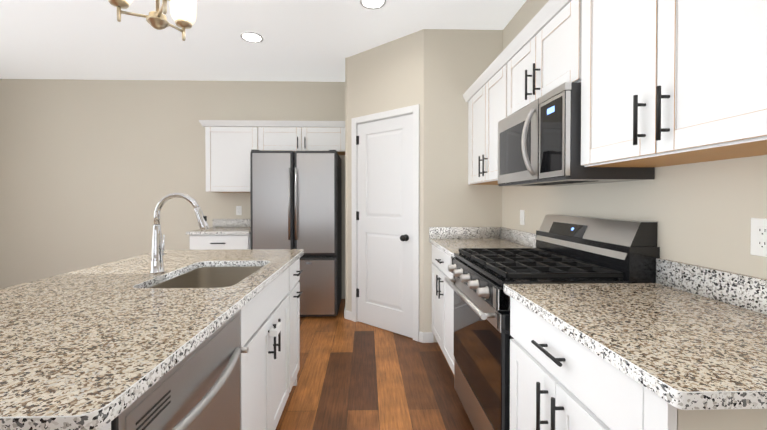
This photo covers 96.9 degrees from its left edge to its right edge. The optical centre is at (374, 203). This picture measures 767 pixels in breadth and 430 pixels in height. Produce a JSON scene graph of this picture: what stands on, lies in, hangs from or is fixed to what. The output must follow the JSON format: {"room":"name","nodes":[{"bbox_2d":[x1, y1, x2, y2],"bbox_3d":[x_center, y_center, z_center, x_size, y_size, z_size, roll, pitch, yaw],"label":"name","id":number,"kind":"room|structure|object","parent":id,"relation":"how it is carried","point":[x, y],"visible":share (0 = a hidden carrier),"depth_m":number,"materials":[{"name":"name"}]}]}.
{"room":"kitchen","nodes":[
{"label":"kitchen","id":0,"kind":"room"},
{"bbox_2d":[0,79,344,298],"bbox_3d":[-1.890,-0.164,4.302,6.155,2.740,0.100,0,1,-1],"label":"wall","id":1,"kind":"structure","parent":0,"point":[93,173],"depth_m":4.22,"materials":[{"name":"paint"}]},
{"bbox_2d":[203,120,258,191],"bbox_3d":[-1.657,-0.546,4.083,0.610,0.818,0.336,0,1,-1],"label":"upper cabinet","id":2,"kind":"object","parent":1,"relation":"attached to","point":[230,145],"depth_m":3.92,"materials":[{"name":"white wood"}]},
{"bbox_2d":[236,206,241,214],"bbox_3d":[-1.703,0.087,4.255,0.070,0.115,0.008,0,1,-1],"label":"electrical outlet","id":3,"kind":"object","parent":1,"relation":"attached to","point":[238,210],"visible":1,"depth_m":4.25,"materials":[{"name":"white plastic"}]},
{"bbox_2d":[259,120,344,154],"bbox_3d":[-0.843,-0.782,4.101,1.018,0.345,0.336,0,1,-1],"label":"upper cabinet","id":4,"kind":"object","parent":1,"relation":"attached to","point":[293,136],"depth_m":3.93,"materials":[{"name":"white wood"}]},
{"bbox_2d":[0,0,525,81],"bbox_3d":[-1.795,-1.545,0.474,6.155,0.100,7.730,0,1,-1],"label":"ceiling","id":5,"kind":"structure","parent":0,"point":[313,40],"depth_m":3.07,"materials":[{"name":"white paint"}]},
{"bbox_2d":[108,0,196,40],"bbox_3d":[-1.036,-1.163,1.591,0.367,0.684,0.372,0,1,-1],"label":"chandelier","id":6,"kind":"object","parent":5,"relation":"hanging from","point":[183,13],"visible":1,"depth_m":1.63,"materials":[{"name":"gold"}]},
{"bbox_2d":[240,32,262,42],"bbox_3d":[-1.120,-1.517,3.100,0.200,0.008,0.200,0,1,-1],"label":"recessed light","id":7,"kind":"object","parent":5,"relation":"in","point":[253,37],"visible":1,"depth_m":3.10,"materials":[{"name":"white plastic"}]},
{"bbox_2d":[360,0,385,8],"bbox_3d":[-0.013,-1.511,2.542,0.200,0.008,0.200,0,1,-1],"label":"recessed light","id":8,"kind":"object","parent":5,"relation":"in","point":[372,4],"visible":1,"depth_m":2.56,"materials":[{"name":"white plastic"}]},
{"bbox_2d":[345,58,347,318],"bbox_3d":[-0.262,-0.160,3.928,0.110,2.740,0.730,0,1,-1],"label":"wall","id":9,"kind":"structure","parent":0,"point":[346,246],"depth_m":3.56,"materials":[{"name":"paint"}]},
{"bbox_2d":[344,308,433,342],"bbox_3d":[-1.795,1.200,0.502,5.955,0.090,7.530,0,1,-1],"label":"baseboard","id":10,"kind":"structure","parent":9,"relation":"attached to","point":[425,337],"depth_m":2.97,"materials":[{"name":"white wood"}]},
{"bbox_2d":[276,299,473,429],"bbox_3d":[-1.795,1.270,0.503,6.155,0.050,7.730,0,1,-1],"label":"floor","id":11,"kind":"structure","parent":0,"point":[353,375],"depth_m":2.31,"materials":[{"name":"brown wood"}]},
{"bbox_2d":[0,249,303,429],"bbox_3d":[-0.927,0.778,1.417,0.976,0.915,1.795,0,1,-1],"label":"kitchen island","id":12,"kind":"object","parent":11,"relation":"on","point":[100,347],"visible":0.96,"depth_m":1.02,"materials":[{"name":"white painted wood"},{"name":"granite"},{"name":"metal"}]},
{"bbox_2d":[150,193,208,273],"bbox_3d":[-0.899,0.134,1.581,0.266,0.369,0.079,0,1,-1],"label":"faucet","id":13,"kind":"object","parent":12,"relation":"on","point":[157,254],"visible":1,"depth_m":1.56,"materials":[{"name":"silver metal"}]},
{"bbox_2d":[111,310,248,429],"bbox_3d":[-0.751,0.804,0.902,0.662,0.862,0.593,0,1,-1],"label":"dishwasher","id":14,"kind":"object","parent":12,"relation":"in","point":[197,388],"visible":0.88,"depth_m":0.89,"materials":[{"name":"grey metal"}]},
{"bbox_2d":[149,266,263,287],"bbox_3d":[-0.754,0.454,1.586,0.440,0.205,0.630,0,1,-1],"label":"sink","id":15,"kind":"object","parent":12,"relation":"in","point":[211,277],"visible":0.04,"depth_m":1.87,"materials":[{"name":"metal"}]},
{"bbox_2d":[186,219,250,249],"bbox_3d":[-1.679,0.703,3.929,0.668,1.015,0.669,0,1,-1],"label":"base cabinet","id":16,"kind":"object","parent":11,"relation":"on","point":[227,234],"visible":0.38,"depth_m":3.63,"materials":[{"name":"white wood"}]},
{"bbox_2d":[250,150,341,316],"bbox_3d":[-0.856,0.322,3.871,0.910,1.778,0.764,0,1,-1],"label":"refrigerator","id":17,"kind":"object","parent":11,"relation":"on","point":[296,200],"visible":0.67,"depth_m":3.55,"materials":[{"name":"grey metal"}]},
{"bbox_2d":[429,227,535,373],"bbox_3d":[0.800,0.717,2.561,0.659,1.015,0.846,0,1,-1],"label":"base cabinet","id":18,"kind":"object","parent":11,"relation":"on","point":[447,243],"visible":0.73,"depth_m":2.61,"materials":[{"name":"white wood"}]},
{"bbox_2d":[444,215,659,429],"bbox_3d":[0.790,0.652,1.753,0.716,1.160,0.758,0,1,-1],"label":"range","id":19,"kind":"object","parent":11,"relation":"on","point":[568,249],"visible":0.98,"depth_m":1.56,"materials":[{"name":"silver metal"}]},
{"bbox_2d":[504,258,766,429],"bbox_3d":[0.839,0.733,0.987,0.659,1.015,0.767,0,1,-1],"label":"base cabinet","id":20,"kind":"object","parent":11,"relation":"on","point":[636,356],"visible":1,"depth_m":0.93,"materials":[{"name":"white"}]},
{"bbox_2d":[347,29,423,331],"bbox_3d":[0.094,-0.154,3.318,0.957,2.740,0.110,0,1,40],"label":"wall","id":21,"kind":"structure","parent":0,"point":[388,76],"depth_m":3.21,"materials":[{"name":"paint"}]},
{"bbox_2d":[356,114,412,337],"bbox_3d":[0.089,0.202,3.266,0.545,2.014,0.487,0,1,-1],"label":"pantry door","id":22,"kind":"structure","parent":21,"relation":"in","point":[384,218],"depth_m":3.24,"materials":[{"name":"white wood"}]},
{"bbox_2d":[351,104,419,341],"bbox_3d":[0.113,0.170,3.295,0.816,2.092,0.128,0,1,40],"label":"door frame","id":23,"kind":"structure","parent":21,"relation":"attached to","point":[414,110],"depth_m":3.09,"materials":[{"name":"white wood"}]},
{"bbox_2d":[423,29,502,341],"bbox_3d":[0.773,-0.151,3.033,0.695,2.740,0.110,0,1,-1],"label":"wall","id":24,"kind":"structure","parent":0,"point":[457,62],"depth_m":2.97,"materials":[{"name":"paint"}]},
{"bbox_2d":[502,0,766,278],"bbox_3d":[1.233,-0.125,0.514,0.100,2.740,7.630,0,1,-1],"label":"wall","id":25,"kind":"structure","parent":0,"point":[702,213],"depth_m":1.29,"materials":[{"name":"paint"}]},
{"bbox_2d":[467,52,502,183],"bbox_3d":[0.970,-0.552,2.488,0.321,0.783,0.750,0,1,-1],"label":"upper cabinet","id":26,"kind":"object","parent":25,"relation":"attached to","point":[484,97],"depth_m":2.48,"materials":[{"name":"white wood"}]},
{"bbox_2d":[520,210,524,224],"bbox_3d":[1.126,0.106,2.596,0.009,0.115,0.070,0,1,-1],"label":"light switch","id":27,"kind":"object","parent":25,"relation":"attached to","point":[522,217],"visible":1,"depth_m":2.58,"materials":[{"name":"white plastic"}]},
{"bbox_2d":[503,0,574,118],"bbox_3d":[0.988,-0.723,1.749,0.321,0.426,0.725,0,1,-1],"label":"upper cabinet","id":28,"kind":"object","parent":25,"relation":"attached to","point":[540,59],"depth_m":1.69,"materials":[{"name":"white wood"}]},
{"bbox_2d":[498,82,654,185],"bbox_3d":[0.932,-0.302,1.752,0.432,0.398,0.713,0,1,-1],"label":"microwave","id":29,"kind":"object","parent":28,"relation":"attached to","point":[539,141],"visible":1,"depth_m":1.52,"materials":[{"name":"silver metal"}]},
{"bbox_2d":[575,0,766,166],"bbox_3d":[1.006,-0.537,1.022,0.321,0.783,0.734,0,1,-1],"label":"upper cabinet","id":30,"kind":"object","parent":25,"relation":"attached to","point":[670,82],"depth_m":0.98,"materials":[{"name":"white wood"}]},
{"bbox_2d":[750,218,766,256],"bbox_3d":[1.166,0.102,1.018,0.008,0.115,0.070,0,1,-1],"label":"electrical outlet","id":31,"kind":"object","parent":25,"relation":"attached to","point":[758,245],"visible":1,"depth_m":1.03,"materials":[{"name":"white plastic"}]},
{"bbox_2d":[677,408,766,429],"bbox_3d":[0.877,0.802,0.676,0.603,0.882,0.040,0,1,-1],"label":"wall","id":32,"kind":"structure","parent":0,"point":[737,419],"depth_m":0.65,"materials":[{"name":"paint"}]}
]}

